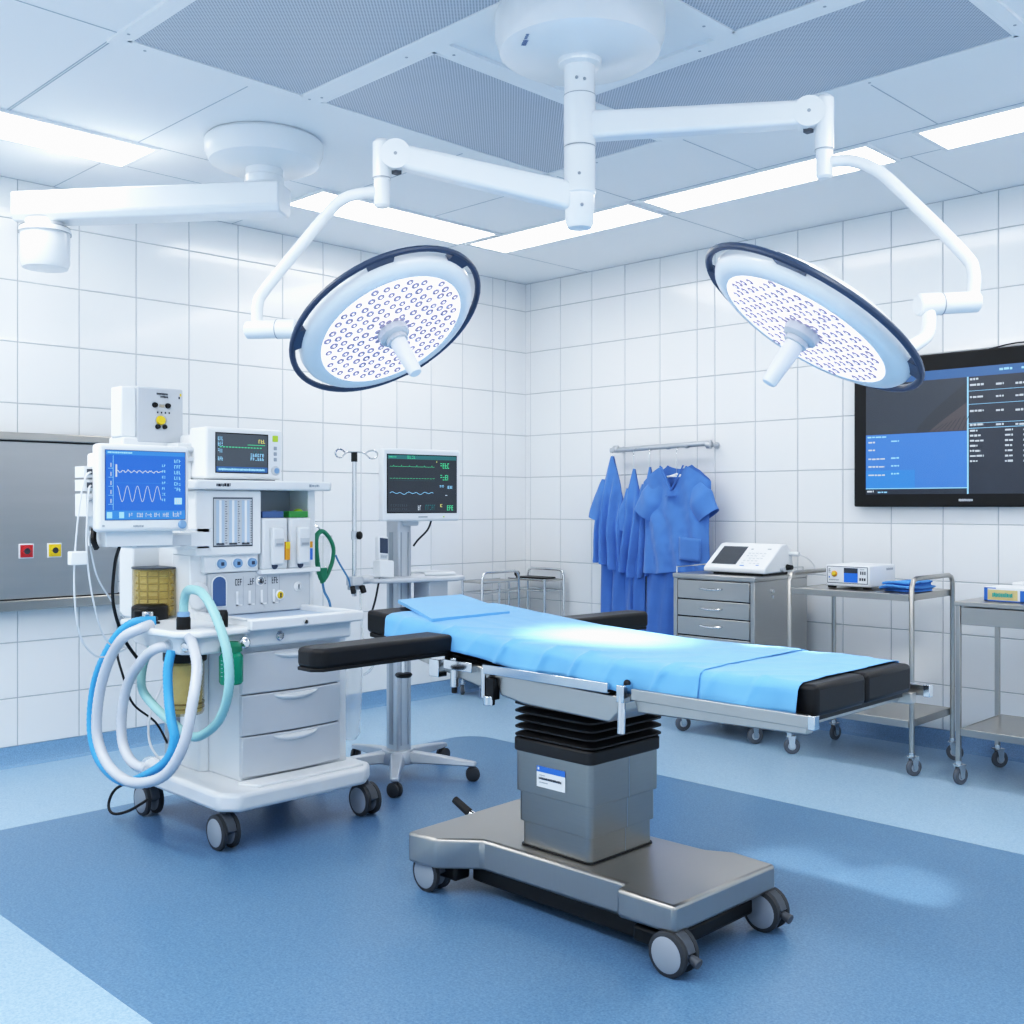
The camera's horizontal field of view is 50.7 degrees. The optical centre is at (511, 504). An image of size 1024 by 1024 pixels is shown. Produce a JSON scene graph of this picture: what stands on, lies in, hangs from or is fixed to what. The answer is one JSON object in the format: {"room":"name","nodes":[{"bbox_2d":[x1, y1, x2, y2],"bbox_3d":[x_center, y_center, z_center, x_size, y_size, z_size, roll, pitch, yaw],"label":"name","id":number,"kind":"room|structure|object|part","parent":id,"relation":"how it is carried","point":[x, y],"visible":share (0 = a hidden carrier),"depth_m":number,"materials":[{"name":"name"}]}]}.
{"room":"operating room","nodes":[
{"label":"operating room","id":0,"kind":"room"},
{"bbox_2d":[0,176,525,747],"bbox_3d":[-2.401,-0.167,5.730,0.104,3.000,7.000,0,0,45],"label":"wall","id":1,"kind":"structure","parent":0,"point":[157,305],"depth_m":6.38,"materials":[{"name":"tile"}]},
{"bbox_2d":[0,432,124,629],"bbox_3d":[-2.702,0.205,5.303,0.072,1.143,1.770,0,0,45],"label":"wall panel","id":2,"kind":"object","parent":1,"relation":"attached to","point":[38,520],"visible":0.75,"depth_m":5.57,"materials":[{"name":"grey metal"}]},
{"bbox_2d":[18,544,33,558],"bbox_3d":[-2.475,0.236,5.503,0.010,0.075,0.074,0,0,45],"label":"socket","id":3,"kind":"object","parent":2,"relation":"attached to","point":[25,551],"depth_m":5.49,"materials":[{"name":"red plastic"}]},
{"bbox_2d":[47,543,61,557],"bbox_3d":[-2.374,0.236,5.605,0.010,0.075,0.074,0,0,45],"label":"socket","id":4,"kind":"object","parent":2,"relation":"attached to","point":[54,550],"depth_m":5.59,"materials":[{"name":"yellow plastic"}]},
{"bbox_2d":[0,678,478,769],"bbox_3d":[-2.351,1.283,5.680,0.045,0.100,7.000,0,0,45],"label":"baseboard","id":5,"kind":"structure","parent":1,"relation":"attached to","point":[73,747],"depth_m":5.89,"materials":[{"name":"blue"}]},
{"bbox_2d":[0,0,1023,284],"bbox_3d":[0.024,-1.716,3.316,6.752,0.102,7.002,0,0,45],"label":"ceiling","id":6,"kind":"structure","parent":0,"point":[58,63],"depth_m":5.08,"materials":[{"name":"white paint"}]},
{"bbox_2d":[0,108,160,167],"bbox_3d":[-2.241,-1.660,4.710,0.384,0.012,1.324,0,0,45],"label":"recessed light","id":7,"kind":"object","parent":6,"relation":"in","point":[15,127],"visible":1,"depth_m":4.92,"materials":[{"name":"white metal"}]},
{"bbox_2d":[11,121,323,272],"bbox_3d":[-1.597,-1.386,4.941,1.461,0.559,0.538,0,0,-1],"label":"pendant","id":8,"kind":"object","parent":6,"relation":"hanging from","point":[266,155],"visible":1,"depth_m":4.92,"materials":[{"name":"white metal"}]},
{"bbox_3d":[-1.678,-1.389,5.013,1.295,0.135,0.170,0,0,8],"label":"arm","id":9,"kind":"part","parent":8,"relation":"part of","materials":[{"name":"white metal"}]},
{"bbox_2d":[128,0,502,96],"bbox_3d":[-0.584,-1.660,3.596,1.490,0.012,0.740,0,0,45],"label":"ceiling vent","id":10,"kind":"object","parent":6,"relation":"in","point":[300,48],"visible":1,"depth_m":3.80,"materials":[{"name":"grey metal"}]},
{"bbox_2d":[291,188,499,244],"bbox_3d":[-0.671,-1.660,6.286,0.384,0.012,1.314,0,0,45],"label":"recessed light","id":11,"kind":"object","parent":6,"relation":"in","point":[364,211],"visible":0.84,"depth_m":6.28,"materials":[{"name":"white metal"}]},
{"bbox_2d":[321,52,661,174],"bbox_3d":[-0.052,-1.660,4.682,0.710,0.012,1.370,0,0,45],"label":"ceiling vent","id":12,"kind":"object","parent":6,"relation":"in","point":[437,96],"visible":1,"depth_m":4.57,"materials":[{"name":"grey metal"}]},
{"bbox_2d":[107,0,1023,176],"bbox_3d":[0.204,-1.660,3.841,2.380,0.013,2.300,0,0,45],"label":"trim","id":13,"kind":"structure","parent":6,"relation":"attached to","point":[441,43],"depth_m":3.97,"materials":[{"name":"white metal"}]},
{"bbox_2d":[465,202,667,253],"bbox_3d":[0.299,-1.660,6.530,1.324,0.012,0.359,0,0,45],"label":"recessed light","id":14,"kind":"object","parent":6,"relation":"in","point":[627,213],"visible":1,"depth_m":6.52,"materials":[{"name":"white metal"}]},
{"bbox_2d":[243,0,982,391],"bbox_3d":[0.246,-0.997,3.464,2.328,1.338,0.916,0,0,22],"label":"light","id":15,"kind":"object","parent":6,"relation":"hanging from","point":[386,317],"visible":1,"depth_m":3.48,"materials":[{"name":"white metal"}]},
{"bbox_3d":[-0.398,-0.576,3.588,0.407,0.300,0.504,0,0,45],"label":"led panel","id":16,"kind":"part","parent":15,"relation":"part of","materials":[{"name":"white plastic"}]},
{"bbox_3d":[-0.369,-0.512,3.559,0.168,0.191,0.108,0,0,45],"label":"sterile handle","id":17,"kind":"part","parent":15,"relation":"part of","materials":[{"name":"grey plastic"}]},
{"bbox_3d":[-0.092,-1.104,3.650,0.607,0.214,0.070,0,0,0],"label":"spring arm","id":18,"kind":"part","parent":15,"relation":"part of","materials":[{"name":"white metal"}]},
{"bbox_3d":[0.604,-1.276,3.580,0.732,0.097,0.070,0,0,12],"label":"spring arm","id":19,"kind":"part","parent":15,"relation":"part of","materials":[{"name":"white metal"}]},
{"bbox_3d":[0.805,-0.434,3.088,0.159,0.193,0.108,0,0,-22],"label":"sterile handle","id":20,"kind":"part","parent":15,"relation":"part of","materials":[{"name":"grey plastic"}]},
{"bbox_3d":[0.837,-0.500,3.099,0.477,0.289,0.481,0,0,45],"label":"led panel","id":21,"kind":"part","parent":15,"relation":"part of","materials":[{"name":"white plastic"}]},
{"bbox_2d":[673,0,824,33],"bbox_3d":[0.506,-1.660,3.025,0.700,0.012,1.470,0,0,45],"label":"ceiling vent","id":22,"kind":"object","parent":6,"relation":"in","point":[734,16],"visible":1,"depth_m":3.62,"materials":[{"name":"metal"}]},
{"bbox_2d":[639,142,901,213],"bbox_3d":[1.286,-1.660,5.554,1.329,0.012,0.349,0,0,45],"label":"recessed light","id":23,"kind":"object","parent":6,"relation":"in","point":[801,171],"visible":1,"depth_m":5.56,"materials":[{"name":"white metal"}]},
{"bbox_2d":[595,0,1017,109],"bbox_3d":[1.034,-1.660,4.108,1.480,0.012,0.650,0,0,45],"label":"ceiling vent","id":24,"kind":"object","parent":6,"relation":"in","point":[860,41],"visible":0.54,"depth_m":3.98,"materials":[{"name":"grey metal"}]},
{"bbox_2d":[912,103,1023,150],"bbox_3d":[2.388,-1.660,4.457,1.359,0.012,0.349,0,0,45],"label":"recessed light","id":25,"kind":"object","parent":6,"relation":"in","point":[1007,121],"visible":1,"depth_m":4.78,"materials":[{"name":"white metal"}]},
{"bbox_2d":[0,690,1023,1023],"bbox_3d":[0.024,1.373,3.314,6.750,0.080,7.000,0,0,45],"label":"floor","id":26,"kind":"structure","parent":0,"point":[864,778],"depth_m":5.19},
{"bbox_2d":[459,570,519,696],"bbox_3d":[-0.146,0.897,7.645,0.261,0.873,0.431,0,0,45],"label":"trolley","id":27,"kind":"object","parent":26,"relation":"on","point":[482,580],"visible":0.34,"depth_m":7.59,"materials":[{"name":"silver metal"}]},
{"bbox_3d":[-0.221,0.891,7.708,0.019,0.724,0.379,0,0,45],"label":"frame","id":28,"kind":"part","parent":27,"relation":"part of","materials":[{"name":"silver metal"}]},
{"bbox_2d":[463,578,515,583],"bbox_3d":[-0.150,0.539,7.638,0.200,0.012,0.360,0,0,45],"label":"shelf","id":29,"kind":"object","parent":27,"relation":"attached to","point":[490,580],"depth_m":7.60,"materials":[{"name":"metal"}]},
{"bbox_3d":[-0.150,0.573,7.638,0.210,0.090,0.368,0,0,45],"label":"basket rail","id":30,"kind":"part","parent":27,"relation":"part of","materials":[{"name":"silver metal"}]},
{"bbox_3d":[-0.079,0.857,7.567,0.019,0.794,0.378,0,0,45],"label":"frame","id":31,"kind":"part","parent":27,"relation":"part of","materials":[{"name":"silver metal"}]},
{"bbox_2d":[0,736,1023,1023],"bbox_3d":[0.188,1.333,3.769,4.160,0.001,2.975,0,0,45],"label":"floor mat","id":32,"kind":"object","parent":26,"relation":"on","point":[318,913],"depth_m":3.42,"materials":[{"name":"blue rubber"}]},
{"bbox_2d":[68,386,381,850],"bbox_3d":[-1.180,0.414,4.497,1.127,1.838,1.353,0,0,45],"label":"machine","id":33,"kind":"object","parent":32,"relation":"on","point":[216,576],"visible":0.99,"depth_m":4.42,"materials":[{"name":"white plastic"}]},
{"bbox_3d":[-1.448,0.137,4.344,0.330,0.092,0.520,0,0,45],"label":"screen arm","id":34,"kind":"part","parent":33,"relation":"part of","materials":[{"name":"white plastic"}]},
{"bbox_2d":[151,402,157,407],"bbox_3d":[-1.542,-0.432,4.670,0.014,0.031,0.031,0,0,45],"label":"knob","id":35,"kind":"object","parent":33,"relation":"attached to","point":[153,404],"depth_m":4.67,"materials":[{"name":"black plastic"}]},
{"bbox_2d":[154,416,166,424],"bbox_3d":[-1.522,-0.367,4.689,0.014,0.054,0.054,0,0,45],"label":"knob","id":36,"kind":"object","parent":33,"relation":"attached to","point":[158,420],"depth_m":4.68,"materials":[{"name":"yellow plastic"}]},
{"bbox_2d":[164,402,170,408],"bbox_3d":[-1.499,-0.432,4.712,0.014,0.031,0.031,0,0,45],"label":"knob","id":37,"kind":"object","parent":33,"relation":"attached to","point":[167,405],"depth_m":4.71,"materials":[{"name":"black plastic"}]},
{"bbox_3d":[-1.474,0.823,4.708,0.060,0.580,0.060,0,0,45],"label":"post","id":38,"kind":"part","parent":33,"relation":"part of","materials":[{"name":"blue plastic"}]},
{"bbox_2d":[163,653,206,713],"bbox_3d":[-1.291,0.705,4.293,0.205,0.257,0.170,0,0,45],"label":"canister","id":39,"kind":"object","parent":33,"relation":"on","point":[181,673],"depth_m":4.24,"materials":[{"name":"yellow plastic"}]},
{"bbox_3d":[-1.232,0.250,4.587,0.024,0.051,0.051,0,0,45],"label":"control knob","id":40,"kind":"part","parent":33,"relation":"part of","materials":[{"name":"blue plastic"}]},
{"bbox_2d":[167,426,280,480],"bbox_3d":[-1.268,-0.220,4.775,0.257,0.230,0.445,0,0,45],"label":"monitor","id":41,"kind":"object","parent":33,"relation":"on","point":[214,453],"visible":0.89,"depth_m":4.68,"materials":[{"name":"white plastic"}]},
{"bbox_2d":[219,641,242,684],"bbox_3d":[-1.095,0.616,4.209,0.091,0.165,0.093,0,0,45],"label":"jar","id":42,"kind":"object","parent":33,"relation":"on","point":[237,646],"depth_m":4.18,"materials":[{"name":"green plastic"}]},
{"bbox_3d":[-1.178,0.250,4.642,0.024,0.051,0.051,0,0,45],"label":"control knob","id":43,"kind":"part","parent":33,"relation":"part of","materials":[{"name":"blue plastic"}]},
{"bbox_3d":[-1.128,0.250,4.692,0.024,0.051,0.051,0,0,45],"label":"control knob","id":44,"kind":"part","parent":33,"relation":"part of","materials":[{"name":"blue plastic"}]},
{"bbox_3d":[-1.113,0.382,4.761,0.035,0.182,0.515,0,0,45],"label":"gauge panel","id":45,"kind":"part","parent":33,"relation":"part of","materials":[{"name":"grey plastic"}]},
{"bbox_2d":[188,479,330,490],"bbox_3d":[-1.246,-0.084,4.869,0.515,0.041,0.730,0,0,45],"label":"shelf","id":46,"kind":"object","parent":33,"relation":"attached to","point":[193,484],"depth_m":4.65,"materials":[{"name":"white plastic"}]},
{"bbox_2d":[194,604,362,647],"bbox_3d":[-1.049,0.510,4.645,0.630,0.117,0.566,0,0,45],"label":"tray","id":47,"kind":"object","parent":33,"relation":"on","point":[261,625],"depth_m":4.50,"materials":[{"name":"white plastic"}]},
{"bbox_3d":[-0.885,0.617,4.464,0.022,0.030,0.215,0,0,45],"label":"handle","id":48,"kind":"part","parent":33,"relation":"part of","materials":[{"name":"white plastic"}]},
{"bbox_2d":[257,567,319,573],"bbox_3d":[-1.053,0.293,4.889,0.200,0.020,0.310,0,0,45],"label":"shelf","id":49,"kind":"object","parent":33,"relation":"attached to","point":[260,570],"depth_m":4.81,"materials":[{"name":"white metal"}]},
{"bbox_3d":[-0.909,0.676,4.483,0.047,0.164,0.481,0,0,45],"label":"drawer","id":50,"kind":"part","parent":33,"relation":"part of","materials":[{"name":"grey plastic"}]},
{"bbox_3d":[-0.909,0.845,4.483,0.047,0.161,0.481,0,0,45],"label":"drawer","id":51,"kind":"part","parent":33,"relation":"part of","materials":[{"name":"grey plastic"}]},
{"bbox_3d":[-0.909,1.012,4.483,0.047,0.161,0.481,0,0,45],"label":"drawer","id":52,"kind":"part","parent":33,"relation":"part of","materials":[{"name":"grey plastic"}]},
{"bbox_3d":[-0.885,0.787,4.464,0.022,0.030,0.215,0,0,45],"label":"handle","id":53,"kind":"part","parent":33,"relation":"part of","materials":[{"name":"white plastic"}]},
{"bbox_3d":[-0.885,0.954,4.464,0.022,0.030,0.215,0,0,45],"label":"handle","id":54,"kind":"part","parent":33,"relation":"part of","materials":[{"name":"white plastic"}]},
{"bbox_2d":[315,525,335,606],"bbox_3d":[-0.887,0.312,5.039,0.134,0.444,0.073,0,0,-15],"label":"coiled hose","id":55,"kind":"object","parent":33,"relation":"hanging from","point":[323,574],"visible":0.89,"depth_m":5.02,"materials":[{"name":"green plastic"}]},
{"bbox_2d":[335,448,479,797],"bbox_3d":[-0.588,0.532,5.323,0.785,1.602,0.835,0,0,45],"label":"monitor stand","id":56,"kind":"object","parent":32,"relation":"on","point":[416,485],"visible":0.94,"depth_m":5.25,"materials":[{"name":"metal"}]},
{"bbox_3d":[-0.728,0.143,5.063,0.052,0.040,0.040,0,0,13],"label":"clamp knob","id":57,"kind":"part","parent":56,"relation":"part of","materials":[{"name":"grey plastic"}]},
{"bbox_3d":[-0.771,1.233,5.226,0.350,0.057,0.077,0,0,-22],"label":"leg","id":58,"kind":"part","parent":56,"relation":"part of","materials":[{"name":"metal"}]},
{"bbox_3d":[-0.708,1.233,5.483,0.077,0.057,0.350,0,0,-40],"label":"leg","id":59,"kind":"part","parent":56,"relation":"part of","materials":[{"name":"metal"}]},
{"bbox_2d":[371,536,393,609],"bbox_3d":[-0.627,0.342,5.127,0.081,0.386,0.138,0,0,45],"label":"thermometer","id":60,"kind":"object","parent":56,"relation":"attached to","point":[383,567],"visible":0.94,"depth_m":5.13,"materials":[{"name":"white plastic"}]},
{"bbox_3d":[-0.547,1.233,5.086,0.077,0.057,0.350,0,0,-4],"label":"leg","id":61,"kind":"part","parent":56,"relation":"part of","materials":[{"name":"metal"}]},
{"bbox_2d":[361,573,464,583],"bbox_3d":[-0.510,0.360,5.294,0.398,0.023,0.509,0,0,45],"label":"tray","id":62,"kind":"object","parent":56,"relation":"on","point":[399,578],"depth_m":5.22,"materials":[{"name":"grey plastic"}]},
{"bbox_3d":[-0.444,1.233,5.502,0.077,0.057,0.350,0,0,32],"label":"leg","id":63,"kind":"part","parent":56,"relation":"part of","materials":[{"name":"metal"}]},
{"bbox_3d":[-0.424,0.402,5.394,0.278,0.142,0.193,0,0,45],"label":"tray handle","id":64,"kind":"part","parent":56,"relation":"part of","materials":[{"name":"metal"}]},
{"bbox_3d":[-0.344,1.233,5.256,0.350,0.057,0.077,0,0,14],"label":"leg","id":65,"kind":"part","parent":56,"relation":"part of","materials":[{"name":"metal"}]},
{"bbox_2d":[298,607,932,978],"bbox_3d":[0.295,0.863,3.556,1.882,0.939,1.655,0,0,45],"label":"table","id":66,"kind":"object","parent":32,"relation":"on","point":[577,841],"visible":0.83,"depth_m":3.42,"materials":[{"name":"metal"}]},
{"bbox_3d":[-0.443,0.471,3.518,0.140,0.062,0.560,0,0,45],"label":"armrest","id":67,"kind":"part","parent":66,"relation":"part of","materials":[{"name":"leather"}]},
{"bbox_3d":[-0.365,0.545,3.639,0.059,0.074,0.059,0,0,45],"label":"clamp knob","id":68,"kind":"part","parent":66,"relation":"part of","materials":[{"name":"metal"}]},
{"bbox_3d":[-0.013,0.562,3.926,0.427,0.087,0.605,0,0,45],"label":"frame","id":69,"kind":"part","parent":66,"relation":"part of","materials":[{"name":"metal"}]},
{"bbox_3d":[-0.076,0.592,3.524,0.059,0.118,0.045,0,0,45],"label":"adjusting knob","id":70,"kind":"part","parent":66,"relation":"part of","materials":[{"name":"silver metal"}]},
{"bbox_3d":[0.101,0.536,3.356,0.530,0.030,0.032,0,0,45],"label":"rail","id":71,"kind":"part","parent":66,"relation":"part of","materials":[{"name":"silver metal"}]},
{"bbox_3d":[0.125,0.884,3.486,0.125,0.068,0.001,0,0,45],"label":"rating plate","id":72,"kind":"part","parent":66,"relation":"part of","materials":[{"name":"white plastic"}]},
{"bbox_2d":[384,603,806,697],"bbox_3d":[0.223,0.469,3.645,1.376,0.156,0.601,0,0,45],"label":"drape","id":73,"kind":"object","parent":66,"relation":"on","point":[521,638],"visible":0.93,"depth_m":3.46,"materials":[{"name":"blue fabric"}]},
{"bbox_2d":[398,594,509,621],"bbox_3d":[-0.244,0.388,4.107,0.390,0.046,0.495,0,0,45],"label":"sheet","id":74,"kind":"object","parent":73,"relation":"on","point":[449,607],"visible":1,"depth_m":4.07,"materials":[{"name":"blue fabric"}]},
{"bbox_3d":[0.337,0.469,4.310,0.530,0.062,0.125,0,0,-42],"label":"armrest","id":75,"kind":"part","parent":66,"relation":"part of","materials":[{"name":"leather"}]},
{"bbox_3d":[0.325,0.582,3.115,0.027,0.154,0.057,0,0,45],"label":"locking lever","id":76,"kind":"part","parent":66,"relation":"part of","materials":[{"name":"silver metal"}]},
{"bbox_3d":[0.557,0.543,2.897,0.583,0.036,0.039,0,0,45],"label":"rail","id":77,"kind":"part","parent":66,"relation":"part of","materials":[{"name":"metal"}]},
{"bbox_2d":[648,650,898,712],"bbox_3d":[0.755,0.495,3.112,0.470,0.099,0.596,0,0,45],"label":"drape","id":78,"kind":"object","parent":66,"relation":"on","point":[773,682],"visible":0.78,"depth_m":2.92,"materials":[{"name":"blue fabric"}]},
{"bbox_3d":[0.769,0.573,3.144,0.554,0.050,0.630,0,0,45],"label":"leg frame","id":79,"kind":"part","parent":66,"relation":"part of","materials":[{"name":"metal"}]},
{"bbox_3d":[1.014,0.543,3.356,0.583,0.036,0.036,0,0,45],"label":"rail","id":80,"kind":"part","parent":66,"relation":"part of","materials":[{"name":"metal"}]},
{"bbox_2d":[508,567,564,615],"bbox_3d":[0.178,0.897,7.865,0.421,0.873,0.271,0,0,45],"label":"trolley","id":81,"kind":"object","parent":26,"relation":"on","point":[544,581],"visible":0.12,"depth_m":7.80,"materials":[{"name":"silver metal"}]},
{"bbox_3d":[0.104,0.891,7.787,0.379,0.724,0.019,0,0,45],"label":"frame","id":82,"kind":"part","parent":81,"relation":"part of","materials":[{"name":"silver metal"}]},
{"bbox_2d":[514,571,555,578],"bbox_3d":[0.162,0.507,7.867,0.281,0.052,0.156,0,0,45],"label":"tray","id":83,"kind":"object","parent":81,"relation":"on","point":[515,574],"visible":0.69,"depth_m":7.84,"materials":[{"name":"silver metal"}]},
{"bbox_3d":[0.175,0.573,7.857,0.368,0.090,0.210,0,0,45],"label":"basket rail","id":84,"kind":"part","parent":81,"relation":"part of","materials":[{"name":"silver metal"}]},
{"bbox_2d":[510,577,562,581],"bbox_3d":[0.175,0.539,7.857,0.360,0.012,0.200,0,0,45],"label":"shelf","id":85,"kind":"object","parent":81,"relation":"attached to","point":[555,579],"depth_m":7.75,"materials":[{"name":"metal"}]},
{"bbox_3d":[0.246,0.857,7.928,0.378,0.794,0.019,0,0,45],"label":"frame","id":86,"kind":"part","parent":81,"relation":"part of","materials":[{"name":"silver metal"}]},
{"bbox_2d":[673,563,806,743],"bbox_3d":[1.344,0.844,6.368,0.566,0.979,0.617,0,0,45],"label":"base cabinet","id":87,"kind":"object","parent":26,"relation":"on","point":[743,609],"visible":0.51,"depth_m":6.16,"materials":[{"name":"metal"}]},
{"bbox_3d":[1.157,0.378,6.562,0.008,0.047,0.528,0,0,45],"label":"guard rail","id":88,"kind":"part","parent":87,"relation":"part of","materials":[{"name":"silver metal"}]},
{"bbox_3d":[1.131,0.696,6.168,0.155,0.018,0.032,0,0,45],"label":"handle","id":89,"kind":"part","parent":87,"relation":"part of","materials":[{"name":"silver metal"}]},
{"bbox_3d":[1.131,0.596,6.168,0.155,0.018,0.032,0,0,45],"label":"handle","id":90,"kind":"part","parent":87,"relation":"part of","materials":[{"name":"silver metal"}]},
{"bbox_3d":[1.131,0.482,6.168,0.155,0.018,0.032,0,0,45],"label":"handle","id":91,"kind":"part","parent":87,"relation":"part of","materials":[{"name":"silver metal"}]},
{"bbox_3d":[1.150,0.860,6.180,0.488,0.198,0.014,0,0,45],"label":"drawer","id":92,"kind":"part","parent":87,"relation":"part of","materials":[{"name":"metal"}]},
{"bbox_3d":[1.150,0.703,6.180,0.488,0.103,0.014,0,0,45],"label":"drawer","id":93,"kind":"part","parent":87,"relation":"part of","materials":[{"name":"metal"}]},
{"bbox_3d":[1.150,0.598,6.180,0.488,0.093,0.014,0,0,45],"label":"drawer","id":94,"kind":"part","parent":87,"relation":"part of","materials":[{"name":"metal"}]},
{"bbox_3d":[1.150,0.491,6.180,0.488,0.107,0.014,0,0,45],"label":"drawer","id":95,"kind":"part","parent":87,"relation":"part of","materials":[{"name":"metal"}]},
{"bbox_3d":[1.152,0.822,6.181,0.554,0.787,0.014,0,0,45],"label":"frame","id":96,"kind":"part","parent":87,"relation":"part of","materials":[{"name":"metal"}]},
{"bbox_2d":[704,543,815,575],"bbox_3d":[1.445,0.314,6.277,0.520,0.176,0.404,0,0,45],"label":"console","id":97,"kind":"object","parent":87,"relation":"on","point":[747,559],"visible":0.94,"depth_m":6.19,"materials":[{"name":"white plastic"}]},
{"bbox_2d":[784,568,963,775],"bbox_3d":[1.913,0.843,5.719,0.758,0.980,0.564,0,0,45],"label":"trolley","id":98,"kind":"object","parent":26,"relation":"on","point":[903,715],"visible":0.82,"depth_m":5.62,"materials":[{"name":"metal"}]},
{"bbox_3d":[1.656,0.801,5.958,0.025,0.895,0.505,0,0,45],"label":"frame","id":99,"kind":"part","parent":98,"relation":"part of","materials":[{"name":"metal"}]},
{"bbox_2d":[826,562,894,589],"bbox_3d":[1.865,0.380,5.792,0.252,0.124,0.311,0,0,45],"label":"medical device","id":100,"kind":"object","parent":98,"relation":"on","point":[867,576],"visible":0.96,"depth_m":5.70,"materials":[{"name":"white plastic"}]},
{"bbox_3d":[1.710,0.365,5.738,0.032,0.032,0.016,0,0,45],"label":"knob","id":101,"kind":"part","parent":100,"relation":"part of","materials":[{"name":"yellow plastic"}]},
{"bbox_3d":[1.765,0.370,5.692,0.230,0.090,0.002,0,0,45],"label":"panel","id":102,"kind":"part","parent":100,"relation":"part of","materials":[{"name":"white plastic"}]},
{"bbox_2d":[791,584,949,600],"bbox_3d":[1.895,0.459,5.720,0.659,0.033,0.500,0,0,45],"label":"shelf","id":103,"kind":"object","parent":98,"relation":"attached to","point":[822,589],"depth_m":5.55,"materials":[{"name":"metal"}]},
{"bbox_2d":[838,702,949,727],"bbox_3d":[1.895,1.081,5.720,0.659,0.037,0.500,0,0,45],"label":"shelf","id":104,"kind":"object","parent":98,"relation":"attached to","point":[892,714],"depth_m":5.52,"materials":[{"name":"metal"}]},
{"bbox_2d":[879,579,935,591],"bbox_3d":[2.048,0.411,5.594,0.212,0.062,0.279,0,0,45],"label":"folded towel","id":105,"kind":"object","parent":98,"relation":"on","point":[900,585],"visible":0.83,"depth_m":5.51,"materials":[{"name":"blue fabric"}]},
{"bbox_3d":[2.135,0.801,5.482,0.025,0.895,0.505,0,0,45],"label":"frame","id":106,"kind":"part","parent":98,"relation":"part of","materials":[{"name":"metal"}]},
{"bbox_2d":[952,597,1023,784],"bbox_3d":[2.543,0.896,5.091,0.726,0.875,0.565,0,0,45],"label":"trolley","id":107,"kind":"object","parent":26,"relation":"on","point":[998,728],"visible":0.98,"depth_m":5.13,"materials":[{"name":"metal"}]},
{"bbox_3d":[2.128,0.863,5.149,0.022,0.770,0.022,0,0,45],"label":"post","id":108,"kind":"part","parent":107,"relation":"part of","materials":[{"name":"metal"}]},
{"bbox_2d":[960,714,1023,744],"bbox_3d":[2.535,1.080,5.083,0.654,0.035,0.500,0,0,45],"label":"shelf","id":109,"kind":"object","parent":107,"relation":"attached to","point":[999,727],"depth_m":5.12,"materials":[{"name":"metal"}]},
{"bbox_3d":[2.526,0.527,5.074,0.642,0.083,0.466,0,0,45],"label":"drawer","id":110,"kind":"part","parent":107,"relation":"part of","materials":[{"name":"metal"}]},
{"bbox_3d":[2.467,0.863,5.489,0.022,0.770,0.022,0,0,45],"label":"post","id":111,"kind":"part","parent":107,"relation":"part of","materials":[{"name":"metal"}]},
{"bbox_2d":[984,585,1023,602],"bbox_3d":[2.421,0.424,5.128,0.275,0.066,0.207,0,0,45],"label":"box","id":112,"kind":"object","parent":107,"relation":"on","point":[1000,593],"visible":1,"depth_m":5.10,"materials":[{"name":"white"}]},
{"bbox_2d":[1012,581,1023,585],"bbox_3d":[2.623,0.418,5.193,0.380,0.080,0.130,0,0,45],"label":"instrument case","id":113,"kind":"object","parent":107,"relation":"on","point":[1020,583],"visible":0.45,"depth_m":5.26,"materials":[{"name":"white plastic"}]},
{"bbox_2d":[526,185,1023,730],"bbox_3d":[2.529,-0.167,5.828,6.750,3.000,0.104,0,0,45],"label":"wall","id":114,"kind":"structure","parent":0,"point":[648,352],"depth_m":6.64,"materials":[{"name":"tile"}]},
{"bbox_2d":[609,440,719,452],"bbox_3d":[1.001,-0.385,7.198,0.832,0.056,0.113,0,0,45],"label":"rail","id":115,"kind":"object","parent":114,"relation":"attached to","point":[708,444],"visible":1,"depth_m":7.12,"materials":[{"name":"metal"}]},
{"bbox_2d":[589,447,625,611],"bbox_3d":[0.659,0.259,7.388,0.316,1.310,0.192,0,0,45],"label":"suit","id":116,"kind":"object","parent":115,"relation":"hanging from","point":[608,498],"visible":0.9,"depth_m":7.34,"materials":[{"name":"blue fabric"}]},
{"bbox_2d":[618,448,646,630],"bbox_3d":[0.803,0.268,7.253,0.190,1.332,0.187,0,0,-6],"label":"suit","id":117,"kind":"object","parent":115,"relation":"hanging from","point":[629,520],"visible":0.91,"depth_m":7.21,"materials":[{"name":"blue fabric"}]},
{"bbox_2d":[636,448,651,575],"bbox_3d":[0.909,0.042,7.201,0.177,0.882,0.161,0,0,45],"label":"suit","id":118,"kind":"object","parent":115,"relation":"hanging from","point":[641,545],"visible":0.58,"depth_m":7.17,"materials":[{"name":"blue fabric"}]},
{"bbox_2d":[634,447,718,635],"bbox_3d":[1.071,0.279,6.990,0.654,1.349,0.170,0,0,45],"label":"scrubs","id":119,"kind":"object","parent":115,"relation":"hanging from","point":[676,506],"visible":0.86,"depth_m":6.98,"materials":[{"name":"blue fabric"}]},
{"bbox_2d":[819,718,1023,762],"bbox_3d":[2.479,1.283,5.778,6.750,0.100,0.045,0,0,45],"label":"baseboard","id":120,"kind":"structure","parent":114,"relation":"attached to","point":[923,736],"depth_m":5.99,"materials":[{"name":"blue"}]},
{"bbox_2d":[854,341,1023,506],"bbox_3d":[2.509,-0.417,5.733,1.465,0.857,0.058,0,0,45],"label":"wall screen","id":121,"kind":"object","parent":114,"relation":"attached to","point":[955,439],"visible":0.93,"depth_m":5.85,"materials":[{"name":"black"}]}
]}

